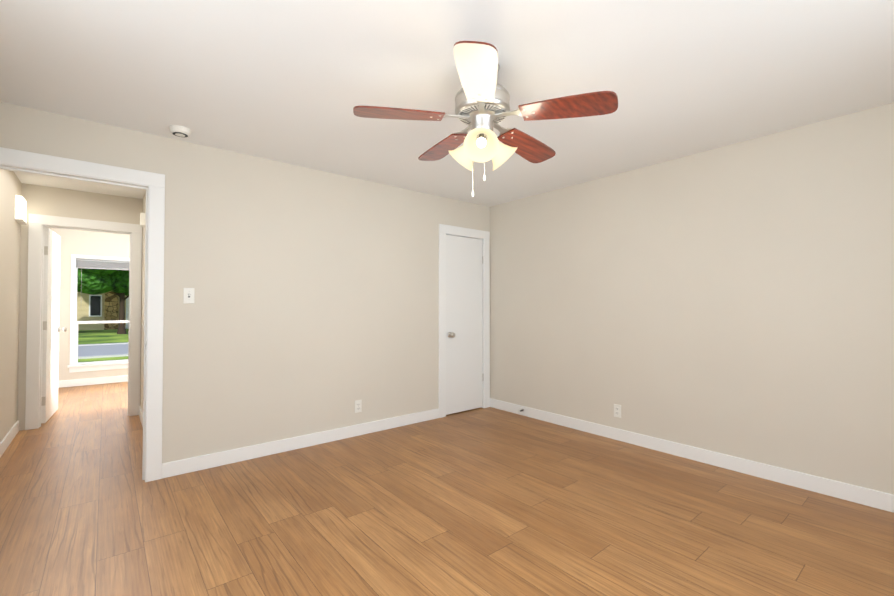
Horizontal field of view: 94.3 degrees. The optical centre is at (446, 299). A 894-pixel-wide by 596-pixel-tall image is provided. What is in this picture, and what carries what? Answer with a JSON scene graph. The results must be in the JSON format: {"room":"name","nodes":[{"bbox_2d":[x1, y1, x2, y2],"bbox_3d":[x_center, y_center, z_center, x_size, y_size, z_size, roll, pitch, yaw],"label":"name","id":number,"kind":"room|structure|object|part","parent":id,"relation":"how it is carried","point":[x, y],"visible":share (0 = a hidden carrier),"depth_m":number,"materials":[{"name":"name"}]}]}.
{"room":"empty bedroom","nodes":[
{"label":"empty bedroom","id":0,"kind":"room"},
{"bbox_2d":[0,169,21,441],"bbox_3d":[-3.581,0.057,3.225,0.120,2.440,2.129,1,-1,-39],"label":"wall","id":1,"kind":"structure","parent":0,"point":[10,225],"depth_m":3.65,"materials":[{"name":"paint"}]},
{"bbox_2d":[0,420,18,456],"bbox_3d":[-3.525,1.225,3.243,0.014,0.105,2.108,1,-1,-39],"label":"baseboard","id":2,"kind":"structure","parent":1,"relation":"attached to","point":[6,441],"depth_m":3.65,"materials":[{"name":"white wood"}]},
{"bbox_2d":[15,195,26,224],"bbox_3d":[-4.065,-0.846,3.962,0.050,0.230,0.300,1,-1,-39],"label":"sconce","id":3,"kind":"object","parent":1,"relation":"attached to","point":[20,209],"visible":1,"depth_m":3.86,"materials":[{"name":"white plastic"}]},
{"bbox_2d":[17,183,142,430],"bbox_3d":[-4.018,0.075,4.322,3.140,2.440,0.120,1,-1,-39],"label":"wall","id":4,"kind":"structure","parent":0,"point":[51,201],"depth_m":4.25,"materials":[{"name":"paint"}]},
{"bbox_2d":[41,227,66,422],"bbox_3d":[-4.362,0.274,4.603,0.179,2.029,0.718,1,-1,-39],"label":"door","id":5,"kind":"structure","parent":4,"relation":"in","point":[51,327],"depth_m":4.47,"materials":[{"name":"white wood"}]},
{"bbox_2d":[25,213,141,429],"bbox_3d":[-3.854,0.226,4.452,0.910,2.144,0.156,1,-1,-39],"label":"door frame","id":6,"kind":"structure","parent":4,"relation":"attached to","point":[36,221],"depth_m":4.22,"materials":[{"name":"white wood"}]},
{"bbox_2d":[46,227,129,380],"bbox_3d":[-5.720,0.110,6.392,3.140,2.440,0.120,1,-1,-39],"label":"wall","id":7,"kind":"structure","parent":0,"point":[82,242],"depth_m":6.34,"materials":[{"name":"paint"}]},
{"bbox_2d":[58,375,127,387],"bbox_3d":[-5.678,1.276,6.321,2.900,0.105,0.014,1,-1,-39],"label":"baseboard","id":8,"kind":"structure","parent":7,"relation":"attached to","point":[88,381],"depth_m":6.45,"materials":[{"name":"white wood"}]},
{"bbox_2d":[67,254,129,372],"bbox_3d":[-5.319,0.222,6.685,1.155,1.795,0.175,1,-1,-39],"label":"window","id":9,"kind":"structure","parent":7,"relation":"in","point":[83,262],"depth_m":6.42,"materials":[{"name":"white wood"}]},
{"bbox_2d":[140,192,145,411],"bbox_3d":[-2.740,0.069,3.918,0.120,2.440,2.129,1,-1,-39],"label":"wall","id":10,"kind":"structure","parent":0,"point":[142,311],"depth_m":4.52,"materials":[{"name":"paint"}]},
{"bbox_2d":[139,406,142,426],"bbox_3d":[-2.787,1.235,3.850,0.014,0.105,2.108,1,-1,-39],"label":"baseboard","id":11,"kind":"structure","parent":10,"relation":"attached to","point":[140,414],"depth_m":4.40,"materials":[{"name":"white wood"}]},
{"bbox_2d":[140,213,144,226],"bbox_3d":[-3.182,-0.830,4.339,0.047,0.130,0.100,1,-1,-39],"label":"door chime","id":12,"kind":"object","parent":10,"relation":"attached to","point":[142,219],"visible":0.85,"depth_m":4.30,"materials":[{"name":"white plastic"}]},
{"bbox_2d":[0,102,489,462],"bbox_3d":[-1.178,0.066,3.746,4.553,2.440,0.120,1,-1,-39],"label":"wall","id":13,"kind":"structure","parent":0,"point":[314,308],"depth_m":3.47,"materials":[{"name":"paint"}]},
{"bbox_2d":[0,147,164,481],"bbox_3d":[-2.429,0.186,2.704,0.950,2.164,0.142,1,-1,-39],"label":"door frame","id":14,"kind":"structure","parent":13,"relation":"attached to","point":[155,182],"depth_m":2.91,"materials":[{"name":"white wood"}]},
{"bbox_2d":[183,288,194,303],"bbox_3d":[-1.904,-0.026,3.063,0.070,0.116,0.016,1,-1,-39],"label":"switch plate","id":15,"kind":"object","parent":13,"relation":"attached to","point":[188,295],"visible":1,"depth_m":3.06,"materials":[{"name":"white plastic"}]},
{"bbox_2d":[162,408,438,478],"bbox_3d":[-1.057,1.233,3.740,2.507,0.105,0.014,1,-1,-39],"label":"baseboard","id":16,"kind":"structure","parent":13,"relation":"attached to","point":[187,465],"depth_m":3.49,"materials":[{"name":"white wood"}]},
{"bbox_2d":[355,400,361,412],"bbox_3d":[-0.840,1.014,3.925,0.070,0.116,0.009,1,-1,-39],"label":"electrical outlet","id":17,"kind":"object","parent":13,"relation":"attached to","point":[358,405],"visible":1,"depth_m":3.92,"materials":[{"name":"white plastic"}]},
{"bbox_2d":[439,224,489,417],"bbox_3d":[0.190,0.239,4.827,0.779,2.129,0.188,1,-1,-39],"label":"door","id":18,"kind":"structure","parent":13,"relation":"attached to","point":[482,304],"depth_m":4.80,"materials":[{"name":"white wood"}]},
{"bbox_3d":[0.195,0.285,4.825,0.590,2.014,0.179,1,-1,-39],"label":"closet door","id":19,"kind":"part","parent":18,"relation":"part of","materials":[{"name":"white wood"}]},
{"bbox_2d":[0,382,893,595],"bbox_3d":[-1.853,1.331,3.480,6.400,0.100,9.500,1,-1,-39],"label":"floor","id":20,"kind":"structure","parent":0,"point":[488,501],"depth_m":2.37,"materials":[{"name":"brown wood"}]},
{"bbox_2d":[0,0,893,206],"bbox_3d":[-1.853,-1.233,3.523,6.400,0.150,9.500,1,-1,-39],"label":"ceiling","id":21,"kind":"structure","parent":0,"point":[294,82],"depth_m":2.17,"materials":[{"name":"paint"}]},
{"bbox_2d":[169,125,191,137],"bbox_3d":[-1.836,-1.149,2.855,0.132,0.040,0.132,1,-1,-39],"label":"smoke detector","id":22,"kind":"object","parent":21,"relation":"attached to","point":[180,131],"visible":1,"depth_m":2.82,"materials":[{"name":"white plastic"}]},
{"bbox_2d":[353,41,617,196],"bbox_3d":[0.190,-0.849,2.156,1.227,0.665,1.238,1,-1,-39],"label":"fan","id":23,"kind":"object","parent":21,"relation":"hanging from","point":[482,106],"visible":1,"depth_m":2.02,"materials":[{"name":"brown wood"}]},
{"bbox_2d":[490,103,893,493],"bbox_3d":[1.925,0.061,3.463,0.120,2.440,4.261,1,-1,-39],"label":"wall","id":24,"kind":"structure","parent":0,"point":[736,299],"depth_m":3.14,"materials":[{"name":"paint"}]},
{"bbox_2d":[614,404,620,417],"bbox_3d":[1.557,1.022,3.792,0.009,0.116,0.070,1,-1,-39],"label":"electrical outlet","id":25,"kind":"object","parent":24,"relation":"attached to","point":[617,410],"visible":1,"depth_m":3.79,"materials":[{"name":"white plastic"}]},
{"bbox_2d":[490,398,893,512],"bbox_3d":[1.835,1.228,3.447,0.014,0.105,4.141,1,-1,-39],"label":"baseboard","id":26,"kind":"structure","parent":24,"relation":"attached to","point":[856,494],"depth_m":3.12,"materials":[{"name":"white wood"}]},
{"label":"outside","id":27,"kind":"structure","parent":0,"visible":0},
{"bbox_2d":[78,329,128,361],"bbox_3d":[-40.997,2.451,49.477,120.000,0.200,111.300,1,-1,-39],"label":"lawn","id":28,"kind":"structure","parent":27,"point":[97,336],"depth_m":19.50,"materials":[{"name":"green plant"}]},
{"bbox_2d":[78,342,127,358],"bbox_3d":[-11.964,1.736,14.191,120.000,0.050,5.300,1,-1,-39],"label":"road","id":29,"kind":"structure","parent":28,"relation":"on","point":[89,351],"depth_m":14.09,"materials":[{"name":"grey asphalt"}]},
{"bbox_2d":[77,291,128,329],"bbox_3d":[-24.051,-0.903,31.293,21.800,5.900,9.900,1,-1,-39],"label":"house","id":30,"kind":"structure","parent":28,"relation":"on","point":[101,307],"depth_m":26.75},
{"bbox_2d":[77,261,128,333],"bbox_3d":[-18.033,-1.792,22.974,9.405,7.398,7.835,1,-1,-39],"label":"tree","id":31,"kind":"object","parent":28,"relation":"on","point":[98,281],"depth_m":21.56,"materials":[{"name":"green plant"}]}
]}

